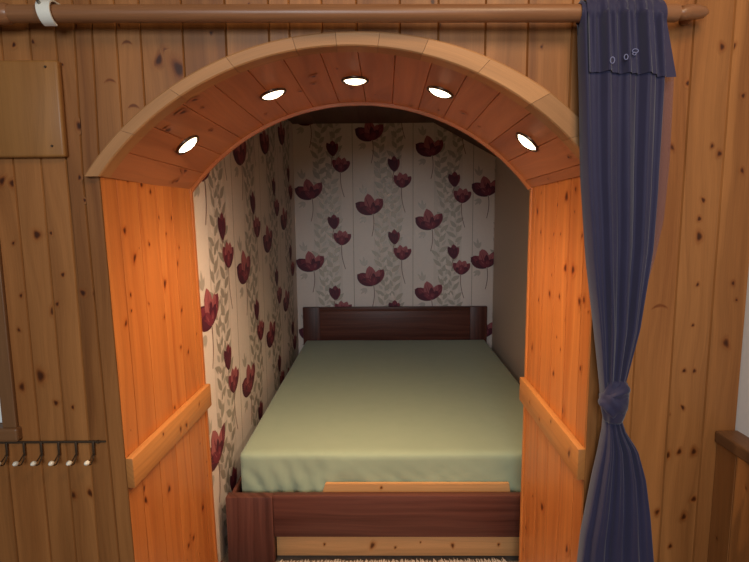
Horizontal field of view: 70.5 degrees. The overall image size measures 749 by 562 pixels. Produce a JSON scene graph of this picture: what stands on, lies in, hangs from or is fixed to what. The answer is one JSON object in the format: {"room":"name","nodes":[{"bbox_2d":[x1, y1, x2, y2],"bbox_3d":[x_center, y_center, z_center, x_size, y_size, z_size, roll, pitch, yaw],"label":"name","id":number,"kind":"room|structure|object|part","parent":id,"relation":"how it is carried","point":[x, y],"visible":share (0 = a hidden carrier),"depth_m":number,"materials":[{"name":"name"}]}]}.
{"room":"bedroom","nodes":[
{"label":"bedroom","id":0,"kind":"room"},
{"bbox_2d":[100,119,298,561],"bbox_3d":[-0.659,0.036,2.918,0.091,2.215,2.941,0,8,2],"label":"wall","id":1,"kind":"structure","parent":0,"point":[149,231],"depth_m":2.05,"materials":[{"name":"brown wood"}]},
{"bbox_2d":[126,384,211,487],"bbox_3d":[-0.669,0.494,1.784,0.024,0.114,0.582,0,8,4],"label":"batten","id":2,"kind":"object","parent":1,"relation":"attached to","point":[144,458],"visible":1,"depth_m":1.70,"materials":[{"name":"brown wood"}]},
{"bbox_2d":[190,187,217,561],"bbox_3d":[-0.666,0.452,2.067,0.046,1.615,0.021,-1,8,0],"label":"trim","id":3,"kind":"structure","parent":1,"relation":"attached to","point":[191,192],"depth_m":2.04,"materials":[{"name":"brown wood"}]},
{"bbox_2d":[192,102,529,191],"bbox_3d":[-0.054,-0.497,1.949,1.282,0.330,0.018,-1,8,0],"label":"trim","id":4,"kind":"structure","parent":1,"relation":"attached to","point":[339,104],"depth_m":1.94,"materials":[{"name":"brown wood"}]},
{"bbox_2d":[110,49,579,188],"bbox_3d":[-0.069,-0.471,1.660,1.308,0.340,0.586,-1,8,0],"label":"ceiling","id":5,"kind":"structure","parent":0,"point":[226,112],"depth_m":1.60,"materials":[{"name":"brown wood"}]},
{"bbox_2d":[176,135,198,154],"bbox_3d":[-0.584,-0.426,1.656,0.070,0.061,0.086,-1,8,0],"label":"recessed light","id":6,"kind":"object","parent":5,"relation":"in","point":[190,142],"visible":1,"depth_m":1.64,"materials":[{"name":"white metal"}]},
{"bbox_2d":[260,88,285,100],"bbox_3d":[-0.315,-0.579,1.642,0.084,0.034,0.086,-1,8,0],"label":"recessed light","id":7,"kind":"object","parent":5,"relation":"in","point":[274,93],"visible":0.99,"depth_m":1.62,"materials":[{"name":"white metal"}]},
{"bbox_2d":[341,76,368,84],"bbox_3d":[-0.060,-0.618,1.643,0.086,0.017,0.086,-1,8,0],"label":"recessed light","id":8,"kind":"object","parent":5,"relation":"in","point":[349,80],"visible":1,"depth_m":1.62,"materials":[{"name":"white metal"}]},
{"bbox_2d":[427,86,453,98],"bbox_3d":[0.201,-0.577,1.620,0.083,0.036,0.086,-1,8,0],"label":"recessed light","id":9,"kind":"object","parent":5,"relation":"in","point":[435,90],"visible":1,"depth_m":1.60,"materials":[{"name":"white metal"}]},
{"bbox_2d":[516,132,538,151],"bbox_3d":[0.468,-0.426,1.622,0.069,0.062,0.086,-1,8,0],"label":"recessed light","id":10,"kind":"object","parent":5,"relation":"in","point":[526,141],"visible":1,"depth_m":1.60,"materials":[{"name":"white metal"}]},
{"bbox_2d":[0,0,748,561],"bbox_3d":[-0.344,0.035,1.439,2.712,2.600,0.006,-1,8,0],"label":"wall","id":11,"kind":"structure","parent":0,"point":[684,374],"depth_m":1.43,"materials":[{"name":"brown wood"}]},
{"bbox_2d":[0,247,18,427],"bbox_3d":[-1.279,0.029,1.429,0.561,0.770,0.012,-1,8,0],"label":"trim","id":12,"kind":"structure","parent":11,"relation":"attached to","point":[8,405],"depth_m":1.45,"materials":[{"name":"brown wood"}]},
{"bbox_2d":[0,423,22,441],"bbox_3d":[-1.292,0.426,1.501,0.608,0.039,0.072,-1,8,0],"label":"trim","id":13,"kind":"structure","parent":11,"relation":"attached to","point":[15,434],"depth_m":1.47,"materials":[{"name":"brown wood"}]},
{"bbox_2d":[0,60,67,157],"bbox_3d":[-0.917,-0.440,1.360,0.234,0.241,0.024,-1,8,0],"label":"wooden board","id":14,"kind":"object","parent":11,"relation":"attached to","point":[32,114],"visible":1,"depth_m":1.35,"materials":[{"name":"brown wood"}]},
{"bbox_2d":[0,440,105,465],"bbox_3d":[-0.985,0.482,1.466,0.462,0.063,0.056,-1,8,0],"label":"hook rail","id":15,"kind":"object","parent":11,"relation":"attached to","point":[33,463],"visible":1,"depth_m":1.48,"materials":[{"name":"metal"}]},
{"bbox_3d":[-0.985,0.453,1.488,0.462,0.007,0.005,0,8,0],"label":"rail","id":16,"kind":"part","parent":15,"relation":"part of","materials":[{"name":"wood"}]},
{"bbox_2d":[84,31,579,177],"bbox_3d":[-0.057,-0.455,1.378,1.402,0.352,0.056,-1,8,0],"label":"trim","id":17,"kind":"structure","parent":11,"relation":"attached to","point":[551,111],"depth_m":1.35,"materials":[{"name":"brown wood"}]},
{"bbox_2d":[0,2,708,25],"bbox_3d":[-0.122,-0.653,1.303,1.888,0.058,0.084,-1,8,0],"label":"pole","id":18,"kind":"object","parent":11,"relation":"attached to","point":[10,14],"visible":0.93,"depth_m":1.27,"materials":[{"name":"brown wood"}]},
{"bbox_2d":[35,0,58,25],"bbox_3d":[-0.788,-0.650,1.298,0.038,0.061,0.093,-1,8,0],"label":"clip","id":19,"kind":"object","parent":18,"relation":"attached to","point":[42,7],"visible":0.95,"depth_m":1.26,"materials":[{"name":"white plastic"}]},
{"bbox_2d":[576,0,675,561],"bbox_3d":[0.657,0.262,1.399,0.310,1.903,0.103,-1,8,0],"label":"curtain","id":20,"kind":"object","parent":18,"relation":"hanging from","point":[624,50],"visible":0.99,"depth_m":1.32,"materials":[{"name":"blue fabric"}]},
{"bbox_2d":[288,106,496,156],"bbox_3d":[0.167,-0.962,3.081,1.719,0.300,2.360,-1,8,0],"label":"ceiling","id":21,"kind":"structure","parent":0,"point":[347,114],"depth_m":3.98,"materials":[{"name":"brown wood"}]},
{"bbox_2d":[292,123,495,352],"bbox_3d":[0.169,-0.163,4.375,1.629,2.215,0.003,-1,8,0],"label":"wall","id":22,"kind":"structure","parent":0,"point":[387,214],"depth_m":4.33,"materials":[{"name":"paper"}]},
{"bbox_2d":[223,424,735,561],"bbox_3d":[0.012,1.428,0.794,5.200,0.001,7.600,-1,8,0],"label":"floor","id":23,"kind":"structure","parent":0,"point":[285,558],"depth_m":2.34,"materials":[{"name":"beige carpet"}]},
{"bbox_2d":[226,306,520,561],"bbox_3d":[0.148,0.720,3.341,1.532,0.735,2.235,0,8,1],"label":"frame","id":24,"kind":"object","parent":23,"relation":"on","point":[302,523],"visible":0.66,"depth_m":2.28,"materials":[{"name":"brown wood"}]},
{"bbox_3d":[-0.605,0.891,3.375,0.016,0.200,2.144,0,8,1],"label":"rail","id":25,"kind":"part","parent":24,"relation":"part of","materials":[{"name":"brown wood"}]},
{"bbox_3d":[-0.532,1.075,2.293,0.200,0.318,0.045,0,8,1],"label":"foot post","id":26,"kind":"part","parent":24,"relation":"part of","materials":[{"name":"brown wood"}]},
{"bbox_3d":[-0.520,0.581,4.439,0.140,0.735,0.040,0,8,1],"label":"head post","id":27,"kind":"part","parent":24,"relation":"part of","materials":[{"name":"brown wood"}]},
{"bbox_2d":[240,340,522,491],"bbox_3d":[0.156,0.730,3.342,1.505,0.235,2.111,-1,8,0],"label":"mattress","id":28,"kind":"object","parent":24,"relation":"on","point":[344,410],"visible":0.94,"depth_m":2.68,"materials":[{"name":"green fabric"}]},
{"bbox_3d":[0.168,0.388,4.402,1.240,0.355,0.037,0,8,1],"label":"headboard","id":29,"kind":"part","parent":24,"relation":"part of","materials":[{"name":"brown wood"}]},
{"bbox_3d":[0.139,1.002,2.274,1.142,0.188,0.034,0,8,1],"label":"footboard","id":30,"kind":"part","parent":24,"relation":"part of","materials":[{"name":"brown wood"}]},
{"bbox_2d":[323,482,509,491],"bbox_3d":[0.175,0.931,2.310,0.849,0.110,0.019,0,8,1],"label":"plank","id":31,"kind":"object","parent":24,"relation":"on","point":[329,486],"visible":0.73,"depth_m":2.30,"materials":[{"name":"brown wood"}]},
{"bbox_3d":[0.860,0.572,4.418,0.140,0.735,0.040,0,8,1],"label":"head post","id":32,"kind":"part","parent":24,"relation":"part of","materials":[{"name":"brown wood"}]},
{"bbox_2d":[280,557,506,561],"bbox_3d":[0.081,1.253,1.998,0.984,0.029,0.634,-1,8,0],"label":"rug","id":33,"kind":"object","parent":23,"relation":"on","point":[422,560],"visible":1,"depth_m":2.29,"materials":[{"name":"red fabric"}]},
{"bbox_2d":[492,157,529,383],"bbox_3d":[0.985,-0.058,3.201,0.001,2.300,2.360,-1,8,0],"label":"wall","id":34,"kind":"structure","parent":0,"point":[511,220],"depth_m":3.84,"materials":[{"name":"beige paint"}]},
{"bbox_2d":[521,176,591,561],"bbox_3d":[0.598,0.472,1.788,0.020,1.625,0.580,-1,8,0],"label":"wall","id":35,"kind":"structure","parent":0,"point":[559,299],"depth_m":1.73,"materials":[{"name":"brown wood"}]},
{"bbox_2d":[519,187,531,561],"bbox_3d":[0.594,0.441,2.067,0.022,1.615,0.021,-1,8,0],"label":"trim","id":36,"kind":"structure","parent":35,"relation":"attached to","point":[530,194],"depth_m":2.04,"materials":[{"name":"brown wood"}]},
{"bbox_2d":[519,377,585,479],"bbox_3d":[0.580,0.469,1.783,0.022,0.118,0.580,-1,8,-1],"label":"batten","id":37,"kind":"object","parent":35,"relation":"attached to","point":[572,452],"visible":1,"depth_m":1.68,"materials":[{"name":"brown wood"}]},
{"bbox_2d":[708,443,748,561],"bbox_3d":[0.970,0.932,1.144,0.005,0.875,0.818,-1,8,0],"label":"wall","id":38,"kind":"structure","parent":0,"point":[729,527],"depth_m":1.44,"materials":[{"name":"brown wood"}]},
{"bbox_2d":[715,431,748,463],"bbox_3d":[0.995,0.492,1.059,0.078,0.034,0.869,-1,8,0],"label":"trim","id":39,"kind":"structure","parent":38,"relation":"on","point":[737,443],"depth_m":1.43,"materials":[{"name":"brown wood"}]},
{"bbox_2d":[735,271,748,436],"bbox_3d":[1.009,-0.356,0.950,0.001,1.720,0.874,-1,8,0],"label":"wall","id":40,"kind":"structure","parent":0,"point":[742,415],"depth_m":1.45,"materials":[{"name":"white paint"}]}
]}

